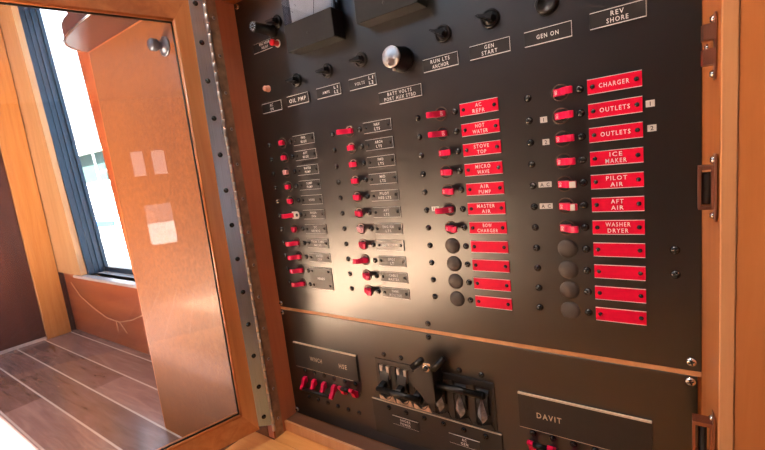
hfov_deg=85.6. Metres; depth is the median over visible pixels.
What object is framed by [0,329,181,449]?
floor
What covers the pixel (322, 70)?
switch
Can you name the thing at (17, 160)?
trim
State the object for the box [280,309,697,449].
switch panel
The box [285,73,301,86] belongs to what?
switch
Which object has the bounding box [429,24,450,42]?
switch
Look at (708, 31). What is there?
latch
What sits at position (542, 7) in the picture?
lamp
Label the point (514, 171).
breaker panel
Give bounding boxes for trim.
[0,4,86,275]
[0,26,70,338]
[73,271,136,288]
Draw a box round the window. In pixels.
[17,6,132,274]
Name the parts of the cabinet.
rail, knob, burl panel, rail, rail, panel, rail, panel, edge trim, frame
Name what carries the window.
in the wall at (116, 302)
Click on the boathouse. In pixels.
(84, 152)
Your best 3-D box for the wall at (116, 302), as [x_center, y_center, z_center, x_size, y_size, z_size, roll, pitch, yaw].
[-1.024,-0.407,1.465,1.238,1.808,0.030,-1,10,35]
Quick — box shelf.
[61,12,138,51]
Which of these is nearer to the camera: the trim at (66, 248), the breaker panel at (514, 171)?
the breaker panel at (514, 171)
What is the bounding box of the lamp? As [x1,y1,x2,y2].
[535,0,558,15]
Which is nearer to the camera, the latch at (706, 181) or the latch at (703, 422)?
the latch at (706, 181)
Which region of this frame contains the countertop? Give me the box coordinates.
[225,432,295,449]
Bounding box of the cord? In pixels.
[70,282,141,332]
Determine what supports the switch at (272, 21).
attached to the breaker panel at (514, 171)
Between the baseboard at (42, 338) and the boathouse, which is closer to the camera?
the baseboard at (42, 338)
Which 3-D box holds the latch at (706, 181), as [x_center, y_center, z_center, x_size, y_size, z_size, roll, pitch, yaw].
[0.283,-0.033,0.360,0.012,0.058,0.023,-1,10,35]
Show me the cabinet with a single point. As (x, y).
(171, 89)
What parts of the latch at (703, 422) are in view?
plate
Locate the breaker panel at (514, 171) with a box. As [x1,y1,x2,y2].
[234,0,701,371]
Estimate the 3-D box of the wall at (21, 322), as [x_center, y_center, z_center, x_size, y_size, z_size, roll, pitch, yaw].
[-2.330,-0.151,0.726,0.050,1.808,2.790,-1,10,35]
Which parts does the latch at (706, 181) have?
catch frame, plate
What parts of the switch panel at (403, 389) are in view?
lever, lever, lever, label plate, lever, lever, lever, lever, lever, label plate, lever, interlock plate, interlock arm, label plate, lever, lever, label plate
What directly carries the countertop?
attached to the cabinet
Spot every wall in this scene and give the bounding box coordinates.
[0,30,75,350]
[63,12,149,354]
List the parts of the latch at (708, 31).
catch arm, catch arm, plate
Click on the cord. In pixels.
(70, 282)
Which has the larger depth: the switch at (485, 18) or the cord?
the cord
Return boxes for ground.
[107,261,131,267]
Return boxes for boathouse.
[76,144,108,182]
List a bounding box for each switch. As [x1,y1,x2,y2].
[265,14,281,28]
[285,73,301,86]
[315,63,332,77]
[349,52,367,67]
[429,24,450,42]
[475,8,499,28]
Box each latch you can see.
[692,410,715,449]
[697,153,716,221]
[701,11,716,79]
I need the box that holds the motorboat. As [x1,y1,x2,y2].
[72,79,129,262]
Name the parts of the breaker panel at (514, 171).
label plate, label plate, lever, lever, lever, lever, lever, lever, lever, label plate, label plate, label plate, label plate, label plate, label plate, label plate, label plate, label plate, label plate, label plate, label plate, lever, lever, lever, lever, lever, lever, lever, lever, lever, label plate, lever, lever, label plate, label plate, label plate, label plate, label plate, label plate, label plate, label plate, knob, label plate, label plate, label plate, label plate, selector knob, lever, lever, label plate, lever, lever, lever, lever, lever, label plate, label plate, label plate, label plate, label plate, label plate, label plate, label plate, label plate, label plate, label plate, label plate, label plate, lever, lever, lever, lever, lever, lever, lever, label plate, label plate, label plate, label plate, label plate, label plate, label plate, label plate, label plate, label plate, label plate, label plate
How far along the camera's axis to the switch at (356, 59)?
0.59 m
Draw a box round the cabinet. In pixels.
[0,0,764,449]
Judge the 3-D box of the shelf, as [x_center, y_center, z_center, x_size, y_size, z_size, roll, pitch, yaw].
[-0.531,-0.394,0.778,0.365,0.035,0.083,-1,10,35]
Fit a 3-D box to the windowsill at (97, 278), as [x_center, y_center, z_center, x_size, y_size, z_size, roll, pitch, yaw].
[-1.055,0.208,1.638,0.580,0.012,0.103,-1,10,35]
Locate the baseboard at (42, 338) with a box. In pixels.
[0,337,46,354]
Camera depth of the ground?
17.55 m

